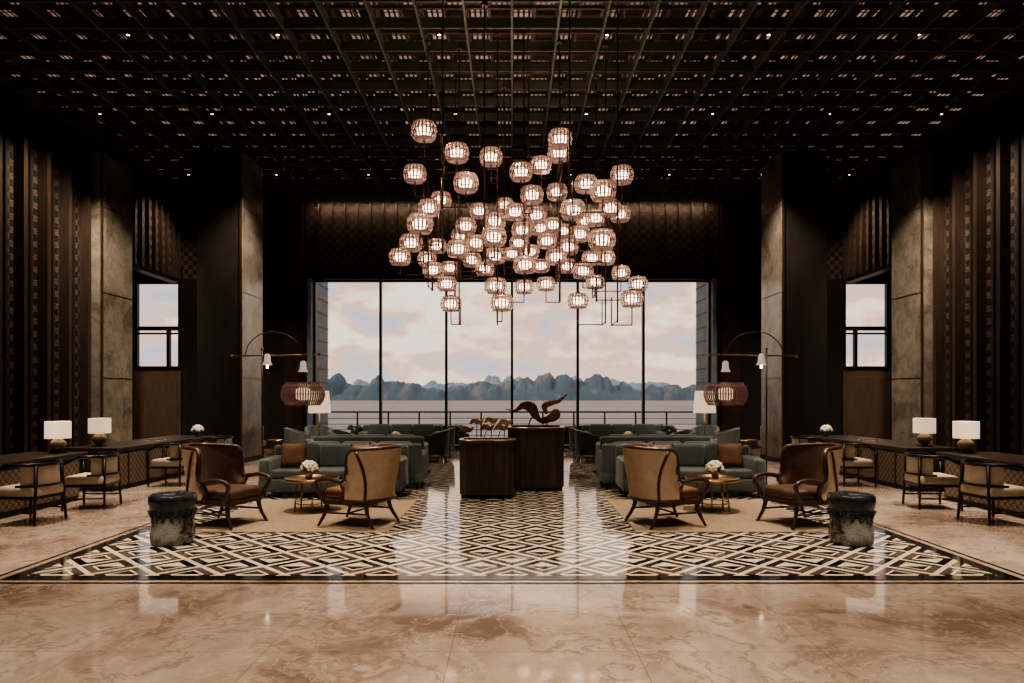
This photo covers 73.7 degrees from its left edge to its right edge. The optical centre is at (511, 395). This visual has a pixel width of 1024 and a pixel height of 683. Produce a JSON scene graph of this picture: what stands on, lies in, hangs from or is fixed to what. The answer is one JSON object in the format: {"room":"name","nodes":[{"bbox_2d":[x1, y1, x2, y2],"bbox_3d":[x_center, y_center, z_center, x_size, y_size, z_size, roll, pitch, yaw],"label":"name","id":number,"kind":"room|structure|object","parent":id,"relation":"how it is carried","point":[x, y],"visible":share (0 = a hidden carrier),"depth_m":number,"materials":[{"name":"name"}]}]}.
{"room":"hotel lobby","nodes":[
{"label":"hotel lobby","id":0,"kind":"room"},
{"bbox_2d":[0,75,180,454],"bbox_3d":[-11.610,-2.450,8.700,3.180,8.400,25.400,0,0,0],"label":"wall","id":1,"kind":"structure","parent":0,"point":[77,222],"depth_m":15.68,"materials":[{"name":"brown wood"}]},
{"bbox_2d":[0,0,1023,202],"bbox_3d":[0.000,-6.225,8.650,20.700,0.430,25.300,0,0,0],"label":"ceiling","id":2,"kind":"structure","parent":0,"point":[174,157],"depth_m":13.43,"materials":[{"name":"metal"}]},
{"bbox_2d":[125,31,130,36],"bbox_3d":[-6.383,-6.050,11.363,0.120,0.050,0.157,0,0,0],"label":"recessed light","id":3,"kind":"object","parent":2,"relation":"in","point":[127,33],"depth_m":11.38,"materials":[{"name":"metal"}]},
{"bbox_2d":[275,31,280,36],"bbox_3d":[-3.895,-6.050,11.363,0.116,0.050,0.157,0,0,0],"label":"recessed light","id":4,"kind":"object","parent":2,"relation":"in","point":[277,33],"depth_m":11.38,"materials":[{"name":"metal"}]},
{"bbox_2d":[436,31,441,36],"bbox_3d":[-1.212,-6.050,11.363,0.093,0.050,0.157,0,0,0],"label":"recessed light","id":5,"kind":"object","parent":2,"relation":"in","point":[439,33],"depth_m":11.38,"materials":[{"name":"metal"}]},
{"bbox_2d":[389,0,647,325],"bbox_3d":[0.231,-3.613,11.794,4.633,4.995,5.323,0,0,0],"label":"chandelier","id":6,"kind":"object","parent":2,"relation":"hanging from","point":[610,207],"visible":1,"depth_m":11.46,"materials":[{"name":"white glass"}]},
{"bbox_2d":[604,31,609,36],"bbox_3d":[1.581,-6.050,11.363,0.096,0.050,0.157,0,0,0],"label":"recessed light","id":7,"kind":"object","parent":2,"relation":"in","point":[607,33],"depth_m":11.38,"materials":[{"name":"metal"}]},
{"bbox_2d":[766,31,771,36],"bbox_3d":[4.272,-6.050,11.363,0.107,0.050,0.157,0,0,0],"label":"recessed light","id":8,"kind":"object","parent":2,"relation":"in","point":[768,33],"depth_m":11.38,"materials":[{"name":"metal"}]},
{"bbox_2d":[0,449,1023,682],"bbox_3d":[0.000,1.750,8.650,27.000,0.200,25.300,0,0,0],"label":"floor","id":9,"kind":"structure","parent":0,"point":[50,633],"depth_m":4.95,"materials":[{"name":"stone"}]},
{"bbox_2d":[0,459,67,525],"bbox_3d":[-6.277,1.254,8.950,0.653,0.795,0.698,0,0,6],"label":"chair","id":10,"kind":"object","parent":9,"relation":"on","point":[41,480],"visible":1,"depth_m":8.73,"materials":[{"name":"beige fabric"}]},
{"bbox_2d":[0,452,87,517],"bbox_3d":[-7.300,1.275,9.200,0.950,0.750,3.600,0,0,0],"label":"reception desk","id":11,"kind":"object","parent":9,"relation":"on","point":[8,476],"visible":0.59,"depth_m":9.99,"materials":[{"name":"brown wood"}]},
{"bbox_2d":[44,421,70,453],"bbox_3d":[-7.150,0.650,10.750,0.360,0.500,0.360,0,0,0],"label":"table lamp","id":12,"kind":"object","parent":11,"relation":"on","point":[57,431],"visible":1,"depth_m":10.64,"materials":[{"name":"fabric"}]},
{"bbox_2d":[60,452,121,510],"bbox_3d":[-6.197,1.254,10.150,0.653,0.795,0.698,0,0,-7],"label":"chair","id":13,"kind":"object","parent":9,"relation":"on","point":[105,466],"visible":0.98,"depth_m":9.92,"materials":[{"name":"beige fabric"}]},
{"bbox_2d":[63,435,214,490],"bbox_3d":[-7.300,1.275,13.750,0.950,0.750,3.900,0,0,0],"label":"reception desk","id":14,"kind":"object","parent":9,"relation":"on","point":[133,453],"visible":0.4,"depth_m":12.58,"materials":[{"name":"brown wood"}]},
{"bbox_2d":[88,418,110,445],"bbox_3d":[-7.400,0.650,12.250,0.360,0.500,0.360,0,0,0],"label":"table lamp","id":15,"kind":"object","parent":14,"relation":"on","point":[97,426],"visible":1,"depth_m":12.14,"materials":[{"name":"fabric"}]},
{"bbox_2d":[144,438,166,441],"bbox_3d":[-7.100,0.877,13.600,0.294,0.046,0.420,0,0,-11],"label":"book stack","id":16,"kind":"object","parent":14,"relation":"on","point":[151,439],"visible":1,"depth_m":13.42,"materials":[{"name":"beige paper"}]},
{"bbox_2d":[191,424,204,435],"bbox_3d":[-7.000,0.765,15.200,0.288,0.266,0.274,0,0,0],"label":"flower vase","id":17,"kind":"object","parent":14,"relation":"on","point":[197,429],"visible":1,"depth_m":15.14,"materials":[{"name":"ceramic"}]},
{"bbox_2d":[147,441,192,486],"bbox_3d":[-6.298,1.254,12.700,0.653,0.795,0.698,0,0,0],"label":"chair","id":18,"kind":"object","parent":9,"relation":"on","point":[175,461],"visible":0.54,"depth_m":12.43,"materials":[{"name":"beige fabric"}]},
{"bbox_2d":[199,435,233,443],"bbox_3d":[-6.298,1.254,14.600,0.653,0.795,0.698,0,0,-6],"label":"chair","id":19,"kind":"object","parent":9,"relation":"on","point":[220,438],"visible":0.34,"depth_m":14.40,"materials":[{"name":"beige fabric"}]},
{"bbox_2d":[197,150,263,462],"bbox_3d":[-7.170,-2.180,17.370,1.200,7.660,1.420,0,0,0],"label":"column","id":20,"kind":"structure","parent":9,"relation":"on","point":[229,183],"depth_m":16.72,"materials":[{"name":"stone"}]},
{"bbox_2d":[263,426,265,452],"bbox_3d":[-7.588,1.251,19.739,0.800,0.803,0.782,0,0,17],"label":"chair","id":21,"kind":"object","parent":9,"relation":"on","point":[264,441],"visible":0.07,"depth_m":19.82,"materials":[{"name":"green fabric"}]},
{"bbox_2d":[267,439,283,454],"bbox_3d":[-6.550,1.435,19.100,0.600,0.431,0.600,0,0,0],"label":"coffee table","id":22,"kind":"object","parent":9,"relation":"on","point":[268,440],"visible":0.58,"depth_m":18.99,"materials":[{"name":"gold metal"}]},
{"bbox_2d":[284,428,313,442],"bbox_3d":[-5.740,1.251,18.392,0.782,0.803,0.800,0,0,-11],"label":"chair","id":23,"kind":"object","parent":9,"relation":"on","point":[291,435],"visible":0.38,"depth_m":18.05,"materials":[{"name":"green fabric"}]},
{"bbox_2d":[304,425,332,438],"bbox_3d":[-5.620,1.251,19.836,0.800,0.803,0.782,0,0,-29],"label":"chair","id":24,"kind":"object","parent":9,"relation":"on","point":[312,430],"visible":0.27,"depth_m":20.06,"materials":[{"name":"green fabric"}]},
{"bbox_2d":[27,451,996,575],"bbox_3d":[0.000,1.648,13.325,8.900,0.004,14.150,0,0,0],"label":"inlay","id":25,"kind":"object","parent":9,"relation":"on","point":[574,530],"visible":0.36,"depth_m":7.22,"materials":[{"name":"multicoloured stone"}]},
{"bbox_2d":[147,491,197,546],"bbox_3d":[-3.800,1.370,7.650,0.516,0.550,0.516,0,0,0],"label":"garden stool","id":26,"kind":"object","parent":25,"relation":"on","point":[171,513],"visible":1,"depth_m":7.46,"materials":[{"name":"stone"}]},
{"bbox_2d":[230,331,324,492],"bbox_3d":[-4.032,0.266,11.750,1.625,2.758,0.751,0,0,0],"label":"arched floor lamp","id":27,"kind":"object","parent":25,"relation":"on","point":[288,393],"visible":0.95,"depth_m":11.70,"materials":[{"name":"metal"}]},
{"bbox_2d":[195,500,416,532],"bbox_3d":[-2.720,1.640,9.500,2.450,0.012,2.550,0,0,0],"label":"rug","id":28,"kind":"object","parent":25,"relation":"on","point":[281,516],"visible":0.7,"depth_m":8.96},
{"bbox_2d":[181,442,270,529],"bbox_3d":[-3.754,1.125,8.762,0.987,1.034,0.843,0,0,18],"label":"chair","id":29,"kind":"object","parent":28,"relation":"on","point":[215,472],"visible":0.89,"depth_m":8.77,"materials":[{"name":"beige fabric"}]},
{"bbox_2d":[284,474,338,512],"bbox_3d":[-2.860,1.399,9.750,0.760,0.471,0.760,0,0,0],"label":"coffee table","id":30,"kind":"object","parent":28,"relation":"on","point":[296,479],"visible":0.72,"depth_m":9.67,"materials":[{"name":"brown wood"}]},
{"bbox_2d":[299,460,318,478],"bbox_3d":[-2.900,1.046,9.750,0.288,0.266,0.274,0,0,0],"label":"flower vase","id":31,"kind":"object","parent":30,"relation":"on","point":[308,466],"visible":1,"depth_m":9.69,"materials":[{"name":"ceramic"}]},
{"bbox_2d":[314,444,401,529],"bbox_3d":[-1.886,1.125,8.738,0.987,1.034,0.843,0,0,18],"label":"chair","id":32,"kind":"object","parent":28,"relation":"on","point":[370,473],"visible":1,"depth_m":8.40,"materials":[{"name":"beige fabric"}]},
{"bbox_2d":[308,391,330,435],"bbox_3d":[-4.400,0.765,15.600,0.500,1.760,0.500,0,0,0],"label":"floor lamp","id":33,"kind":"object","parent":25,"relation":"on","point":[324,407],"visible":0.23,"depth_m":15.43,"materials":[{"name":"fabric"}]},
{"bbox_2d":[258,444,408,497],"bbox_3d":[-2.950,1.231,11.450,2.300,0.835,0.920,0,0,0],"label":"sofa","id":34,"kind":"object","parent":25,"relation":"on","point":[330,458],"visible":0.48,"depth_m":11.18,"materials":[{"name":"green fabric"}]},
{"bbox_2d":[280,442,306,467],"bbox_3d":[-3.620,0.980,11.330,0.420,0.444,0.249,0,0,-14],"label":"throw pillow","id":35,"kind":"object","parent":34,"relation":"on","point":[292,454],"visible":0.95,"depth_m":11.27,"materials":[{"name":"brown leather"}]},
{"bbox_2d":[350,444,373,447],"bbox_3d":[-2.480,0.990,11.220,0.400,0.427,0.268,0,0,6],"label":"throw pillow","id":36,"kind":"object","parent":34,"relation":"on","point":[352,445],"visible":0.19,"depth_m":11.24,"materials":[{"name":"brown leather"}]},
{"bbox_2d":[369,442,391,446],"bbox_3d":[-2.200,0.980,11.300,0.420,0.444,0.249,0,0,17],"label":"throw pillow","id":37,"kind":"object","parent":34,"relation":"on","point":[374,444],"visible":0.07,"depth_m":11.33,"materials":[{"name":"beige fabric"}]},
{"bbox_2d":[328,430,356,435],"bbox_3d":[-4.189,1.246,17.012,0.782,0.803,0.800,0,0,17],"label":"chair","id":38,"kind":"object","parent":25,"relation":"on","point":[329,431],"visible":0.12,"depth_m":17.22,"materials":[{"name":"green fabric"}]},
{"bbox_2d":[307,441,427,488],"bbox_3d":[-2.750,1.231,12.500,2.300,0.835,0.920,0,0,0],"label":"sofa","id":39,"kind":"object","parent":25,"relation":"on","point":[417,457],"visible":0.3,"depth_m":12.06,"materials":[{"name":"green fabric"}]},
{"bbox_2d":[314,434,428,465],"bbox_3d":[-3.000,1.231,14.700,2.300,0.835,0.920,0,0,0],"label":"sofa","id":40,"kind":"object","parent":25,"relation":"on","point":[341,438],"visible":0.19,"depth_m":14.25,"materials":[{"name":"green fabric"}]},
{"bbox_2d":[357,424,441,437],"bbox_3d":[-3.200,1.231,19.600,2.300,0.835,0.920,0,0,0],"label":"sofa","id":41,"kind":"object","parent":25,"relation":"on","point":[424,430],"visible":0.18,"depth_m":19.71,"materials":[{"name":"green fabric"}]},
{"bbox_2d":[424,429,449,461],"bbox_3d":[-1.959,1.246,17.200,0.782,0.803,0.800,0,0,0],"label":"chair","id":42,"kind":"object","parent":25,"relation":"on","point":[438,443],"visible":0.69,"depth_m":16.84,"materials":[{"name":"green fabric"}]},
{"bbox_2d":[428,427,454,457],"bbox_3d":[-1.909,1.246,18.300,0.782,0.803,0.800,0,0,0],"label":"chair","id":43,"kind":"object","parent":25,"relation":"on","point":[452,430],"visible":0.27,"depth_m":18.11,"materials":[{"name":"green fabric"}]},
{"bbox_2d":[459,438,515,498],"bbox_3d":[-0.400,1.175,11.250,0.938,0.940,0.734,0,0,0],"label":"plinth","id":44,"kind":"object","parent":25,"relation":"on","point":[487,466],"visible":0.96,"depth_m":10.90,"materials":[{"name":"wood"}]},
{"bbox_2d":[459,417,512,438],"bbox_3d":[-0.430,0.521,11.250,0.885,0.366,0.200,0,0,0],"label":"leaf sculpture","id":45,"kind":"object","parent":44,"relation":"on","point":[491,420],"visible":1,"depth_m":11.23,"materials":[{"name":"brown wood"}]},
{"bbox_2d":[507,426,564,490],"bbox_3d":[0.420,1.095,12.150,1.020,1.100,0.775,0,0,0],"label":"plinth","id":46,"kind":"object","parent":25,"relation":"on","point":[539,451],"visible":0.82,"depth_m":11.78,"materials":[{"name":"wood"}]},
{"bbox_2d":[505,394,566,426],"bbox_3d":[0.431,0.252,12.150,1.104,0.584,0.200,0,0,0],"label":"bird sculpture","id":47,"kind":"object","parent":46,"relation":"on","point":[531,407],"visible":1,"depth_m":12.14,"materials":[{"name":"brown wood"}]},
{"bbox_2d":[569,427,595,457],"bbox_3d":[1.909,1.246,18.300,0.782,0.803,0.800,0,0,0],"label":"chair","id":48,"kind":"object","parent":25,"relation":"on","point":[571,430],"visible":0.36,"depth_m":18.11,"materials":[{"name":"green fabric"}]},
{"bbox_2d":[574,429,599,461],"bbox_3d":[1.959,1.246,17.200,0.782,0.803,0.800,0,0,0],"label":"chair","id":49,"kind":"object","parent":25,"relation":"on","point":[585,443],"visible":0.65,"depth_m":16.84,"materials":[{"name":"green fabric"}]},
{"bbox_2d":[582,424,666,437],"bbox_3d":[3.200,1.231,19.600,2.300,0.835,0.920,0,0,0],"label":"sofa","id":50,"kind":"object","parent":25,"relation":"on","point":[598,430],"visible":0.29,"depth_m":19.71,"materials":[{"name":"green fabric"}]},
{"bbox_2d":[595,434,709,465],"bbox_3d":[3.000,1.231,14.700,2.300,0.835,0.920,0,0,0],"label":"sofa","id":51,"kind":"object","parent":25,"relation":"on","point":[646,438],"visible":0.33,"depth_m":14.25,"materials":[{"name":"green fabric"}]},
{"bbox_2d":[596,441,716,488],"bbox_3d":[2.750,1.231,12.500,2.300,0.835,0.920,0,0,0],"label":"sofa","id":52,"kind":"object","parent":25,"relation":"on","point":[606,457],"visible":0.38,"depth_m":12.06,"materials":[{"name":"green fabric"}]},
{"bbox_2d":[667,430,695,435],"bbox_3d":[4.189,1.246,17.012,0.782,0.803,0.800,0,0,-17],"label":"chair","id":53,"kind":"object","parent":25,"relation":"on","point":[683,431],"visible":0.11,"depth_m":17.22,"materials":[{"name":"green fabric"}]},
{"bbox_2d":[615,444,765,497],"bbox_3d":[2.950,1.231,11.450,2.300,0.835,0.920,0,0,0],"label":"sofa","id":54,"kind":"object","parent":25,"relation":"on","point":[693,458],"visible":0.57,"depth_m":11.18,"materials":[{"name":"green fabric"}]},
{"bbox_2d":[632,442,654,446],"bbox_3d":[2.200,0.980,11.300,0.420,0.444,0.249,0,0,-17],"label":"throw pillow","id":55,"kind":"object","parent":54,"relation":"on","point":[646,444],"visible":0.06,"depth_m":11.33,"materials":[{"name":"beige fabric"}]},
{"bbox_2d":[650,444,673,447],"bbox_3d":[2.480,0.990,11.220,0.400,0.427,0.268,0,0,-6],"label":"throw pillow","id":56,"kind":"object","parent":54,"relation":"on","point":[671,445],"visible":0.15,"depth_m":11.24,"materials":[{"name":"brown leather"}]},
{"bbox_2d":[717,442,743,467],"bbox_3d":[3.620,0.980,11.330,0.420,0.444,0.249,0,0,14],"label":"throw pillow","id":57,"kind":"object","parent":54,"relation":"on","point":[729,454],"visible":0.93,"depth_m":11.27,"materials":[{"name":"brown leather"}]},
{"bbox_2d":[693,391,715,435],"bbox_3d":[4.400,0.765,15.600,0.500,1.760,0.500,0,0,0],"label":"floor lamp","id":58,"kind":"object","parent":25,"relation":"on","point":[700,406],"visible":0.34,"depth_m":15.42,"materials":[{"name":"fabric"}]},
{"bbox_2d":[607,500,828,532],"bbox_3d":[2.720,1.640,9.500,2.450,0.012,2.550,0,0,0],"label":"rug","id":59,"kind":"object","parent":25,"relation":"on","point":[742,516],"visible":0.7,"depth_m":8.96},
{"bbox_2d":[622,444,709,529],"bbox_3d":[1.886,1.125,8.738,0.987,1.034,0.843,0,0,-18],"label":"chair","id":60,"kind":"object","parent":59,"relation":"on","point":[653,473],"visible":1,"depth_m":8.40,"materials":[{"name":"beige fabric"}]},
{"bbox_2d":[685,474,739,512],"bbox_3d":[2.860,1.399,9.750,0.760,0.471,0.760,0,0,0],"label":"coffee table","id":61,"kind":"object","parent":59,"relation":"on","point":[722,479],"visible":0.66,"depth_m":9.67,"materials":[{"name":"brown wood"}]},
{"bbox_2d":[705,460,724,478],"bbox_3d":[2.900,1.046,9.750,0.288,0.266,0.274,0,0,0],"label":"flower vase","id":62,"kind":"object","parent":61,"relation":"on","point":[714,466],"visible":1,"depth_m":9.69,"materials":[{"name":"ceramic"}]},
{"bbox_2d":[753,442,842,529],"bbox_3d":[3.754,1.125,8.762,0.987,1.034,0.843,0,0,-18],"label":"chair","id":63,"kind":"object","parent":59,"relation":"on","point":[808,472],"visible":0.96,"depth_m":8.78,"materials":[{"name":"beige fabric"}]},
{"bbox_2d":[703,331,797,492],"bbox_3d":[4.112,0.266,11.750,1.625,2.758,0.751,0,0,0],"label":"arched floor lamp","id":64,"kind":"object","parent":25,"relation":"on","point":[737,394],"visible":0.98,"depth_m":11.70,"materials":[{"name":"metal"}]},
{"bbox_2d":[826,491,876,546],"bbox_3d":[3.800,1.370,7.650,0.516,0.550,0.516,0,0,0],"label":"garden stool","id":65,"kind":"object","parent":25,"relation":"on","point":[851,513],"visible":1,"depth_m":7.46,"materials":[{"name":"ceramic"}]},
{"bbox_2d":[0,450,1023,583],"bbox_3d":[0.000,1.647,13.325,9.410,0.006,14.660,0,0,0],"label":"trim","id":66,"kind":"structure","parent":9,"relation":"on","point":[22,575],"depth_m":6.15,"materials":[{"name":"black stone"}]},
{"bbox_2d":[691,425,719,438],"bbox_3d":[5.620,1.251,19.836,0.800,0.803,0.782,0,0,29],"label":"chair","id":67,"kind":"object","parent":9,"relation":"on","point":[710,430],"visible":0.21,"depth_m":20.06,"materials":[{"name":"green fabric"}]},
{"bbox_2d":[710,428,739,442],"bbox_3d":[5.740,1.251,18.392,0.782,0.803,0.800,0,0,11],"label":"chair","id":68,"kind":"object","parent":9,"relation":"on","point":[732,435],"visible":0.47,"depth_m":18.05,"materials":[{"name":"green fabric"}]},
{"bbox_2d":[740,439,756,454],"bbox_3d":[6.550,1.435,19.100,0.600,0.431,0.600,0,0,0],"label":"side table","id":69,"kind":"object","parent":9,"relation":"on","point":[742,440],"visible":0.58,"depth_m":18.99,"materials":[{"name":"gold metal"}]},
{"bbox_2d":[758,426,760,452],"bbox_3d":[7.588,1.251,19.739,0.800,0.803,0.782,0,0,-17],"label":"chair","id":70,"kind":"object","parent":9,"relation":"on","point":[759,441],"visible":0.07,"depth_m":19.82,"materials":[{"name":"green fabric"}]},
{"bbox_2d":[760,150,826,462],"bbox_3d":[7.170,-2.180,17.370,1.200,7.660,1.420,0,0,0],"label":"column","id":71,"kind":"structure","parent":9,"relation":"on","point":[793,183],"depth_m":16.72,"materials":[{"name":"stone"}]},
{"bbox_2d":[790,435,824,443],"bbox_3d":[6.298,1.254,14.600,0.653,0.795,0.698,0,0,6],"label":"chair","id":72,"kind":"object","parent":9,"relation":"on","point":[794,438],"visible":0.35,"depth_m":14.40,"materials":[{"name":"beige fabric"}]},
{"bbox_2d":[831,441,876,486],"bbox_3d":[6.298,1.254,12.700,0.653,0.795,0.698,0,0,0],"label":"chair","id":73,"kind":"object","parent":9,"relation":"on","point":[848,461],"visible":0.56,"depth_m":12.43,"materials":[{"name":"beige fabric"}]},
{"bbox_2d":[809,435,960,490],"bbox_3d":[7.300,1.275,13.750,0.950,0.750,3.900,0,0,0],"label":"reception desk","id":74,"kind":"object","parent":9,"relation":"on","point":[890,453],"visible":0.46,"depth_m":12.58,"materials":[{"name":"brown wood"}]},
{"bbox_2d":[819,424,832,435],"bbox_3d":[7.000,0.765,15.200,0.288,0.266,0.274,0,0,0],"label":"flower vase","id":75,"kind":"object","parent":74,"relation":"on","point":[826,429],"visible":1,"depth_m":15.14,"materials":[{"name":"ceramic"}]},
{"bbox_2d":[857,438,879,441],"bbox_3d":[7.100,0.877,13.600,0.294,0.046,0.420,0,0,11],"label":"book stack","id":76,"kind":"object","parent":74,"relation":"on","point":[859,439],"visible":1,"depth_m":13.42,"materials":[{"name":"beige paper"}]},
{"bbox_2d":[913,418,935,445],"bbox_3d":[7.400,0.650,12.250,0.360,0.500,0.360,0,0,0],"label":"table lamp","id":77,"kind":"object","parent":74,"relation":"on","point":[925,426],"visible":1,"depth_m":12.14,"materials":[{"name":"fabric"}]},
{"bbox_2d":[902,452,963,510],"bbox_3d":[6.197,1.254,10.150,0.653,0.795,0.698,0,0,7],"label":"chair","id":78,"kind":"object","parent":9,"relation":"on","point":[918,466],"visible":0.98,"depth_m":9.92,"materials":[{"name":"beige fabric"}]},
{"bbox_2d":[936,452,1023,517],"bbox_3d":[7.300,1.275,9.200,0.950,0.750,3.600,0,0,0],"label":"reception desk","id":79,"kind":"object","parent":9,"relation":"on","point":[1012,476],"visible":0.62,"depth_m":9.99,"materials":[{"name":"brown wood"}]},
{"bbox_2d":[953,421,979,453],"bbox_3d":[7.150,0.650,10.750,0.360,0.500,0.360,0,0,0],"label":"table lamp","id":80,"kind":"object","parent":79,"relation":"on","point":[965,431],"visible":1,"depth_m":10.64,"materials":[{"name":"fabric"}]},
{"bbox_2d":[956,459,1023,525],"bbox_3d":[6.277,1.254,8.950,0.653,0.795,0.698,0,0,-6],"label":"chair","id":81,"kind":"object","parent":9,"relation":"on","point":[982,480],"visible":1,"depth_m":8.73,"materials":[{"name":"beige fabric"}]},
{"bbox_2d":[132,186,891,448],"bbox_3d":[0.000,-2.450,21.270,26.400,8.400,0.460,0,0,0],"label":"wall","id":82,"kind":"structure","parent":0,"point":[305,241],"depth_m":21.30,"materials":[{"name":"brown wood"}]},
{"bbox_2d":[134,280,181,369],"bbox_3d":[-11.040,-2.215,21.350,1.489,2.810,0.140,0,0,0],"label":"window","id":83,"kind":"structure","parent":82,"relation":"in","point":[137,328],"depth_m":21.28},
{"bbox_2d":[313,280,710,448],"bbox_3d":[0.000,-1.000,21.400,12.415,5.300,0.160,0,0,0],"label":"window","id":84,"kind":"structure","parent":82,"relation":"in","point":[315,282],"depth_m":21.32,"materials":[{"name":"black metal"}]},
{"bbox_2d":[843,280,889,369],"bbox_3d":[11.040,-2.215,21.350,1.489,2.810,0.140,0,0,0],"label":"window","id":85,"kind":"structure","parent":82,"relation":"in","point":[886,328],"depth_m":21.28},
{"bbox_2d":[843,75,1023,454],"bbox_3d":[11.610,-2.450,8.700,3.180,8.400,25.400,0,0,0],"label":"wall","id":86,"kind":"structure","parent":0,"point":[946,222],"depth_m":15.68,"materials":[{"name":"brown wood"}]},
{"label":"outside","id":87,"kind":"structure","parent":0,"visible":0},
{"bbox_2d":[328,400,695,436],"bbox_3d":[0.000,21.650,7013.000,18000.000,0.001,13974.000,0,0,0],"label":"water","id":88,"kind":"structure","parent":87,"point":[335,405],"depth_m":1017.65,"materials":[{"name":"liquid"}]},
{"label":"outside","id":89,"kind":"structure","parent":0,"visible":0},
{"bbox_3d":[0.000,1.800,23.100,30.000,0.300,3.100,0,0,0],"label":"terrace","id":90,"kind":"object","parent":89,"visible":0},
{"bbox_2d":[317,283,328,425],"bbox_3d":[-6.348,-1.350,22.300,0.325,6.000,1.500,0,0,0],"label":"fin","id":91,"kind":"object","parent":90,"relation":"on","point":[322,288],"visible":0.35,"depth_m":22.37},
{"bbox_2d":[328,411,695,436],"bbox_3d":[0.000,1.097,24.300,16.000,1.105,0.070,0,0,0],"label":"terrace railing","id":92,"kind":"object","parent":90,"relation":"on","point":[357,412],"visible":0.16,"depth_m":24.26,"materials":[{"name":"metal"}]},
{"bbox_2d":[347,424,676,443],"bbox_3d":[-0.016,1.309,23.698,11.444,0.682,0.553,0,0,0],"label":"hedge","id":93,"kind":"object","parent":90,"relation":"on","point":[664,428],"visible":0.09,"depth_m":23.51,"materials":[{"name":"plant"}]},
{"bbox_2d":[695,283,706,425],"bbox_3d":[6.348,-1.350,22.300,0.325,6.000,1.500,0,0,0],"label":"fin","id":94,"kind":"object","parent":90,"relation":"on","point":[701,288],"visible":0.34,"depth_m":22.37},
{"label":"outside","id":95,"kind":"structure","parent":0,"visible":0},
{"bbox_2d":[328,372,695,399],"bbox_3d":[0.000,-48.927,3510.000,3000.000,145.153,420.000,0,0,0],"label":"trees","id":96,"kind":"object","parent":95,"point":[545,387],"visible":0.62,"depth_m":3340.01,"materials":[{"name":"plant"}]},
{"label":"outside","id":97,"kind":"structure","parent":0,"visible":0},
{"bbox_2d":[352,375,695,390],"bbox_3d":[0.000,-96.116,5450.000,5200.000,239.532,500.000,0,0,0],"label":"mountain","id":98,"kind":"structure","parent":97,"point":[491,379],"depth_m":5366.06}
]}

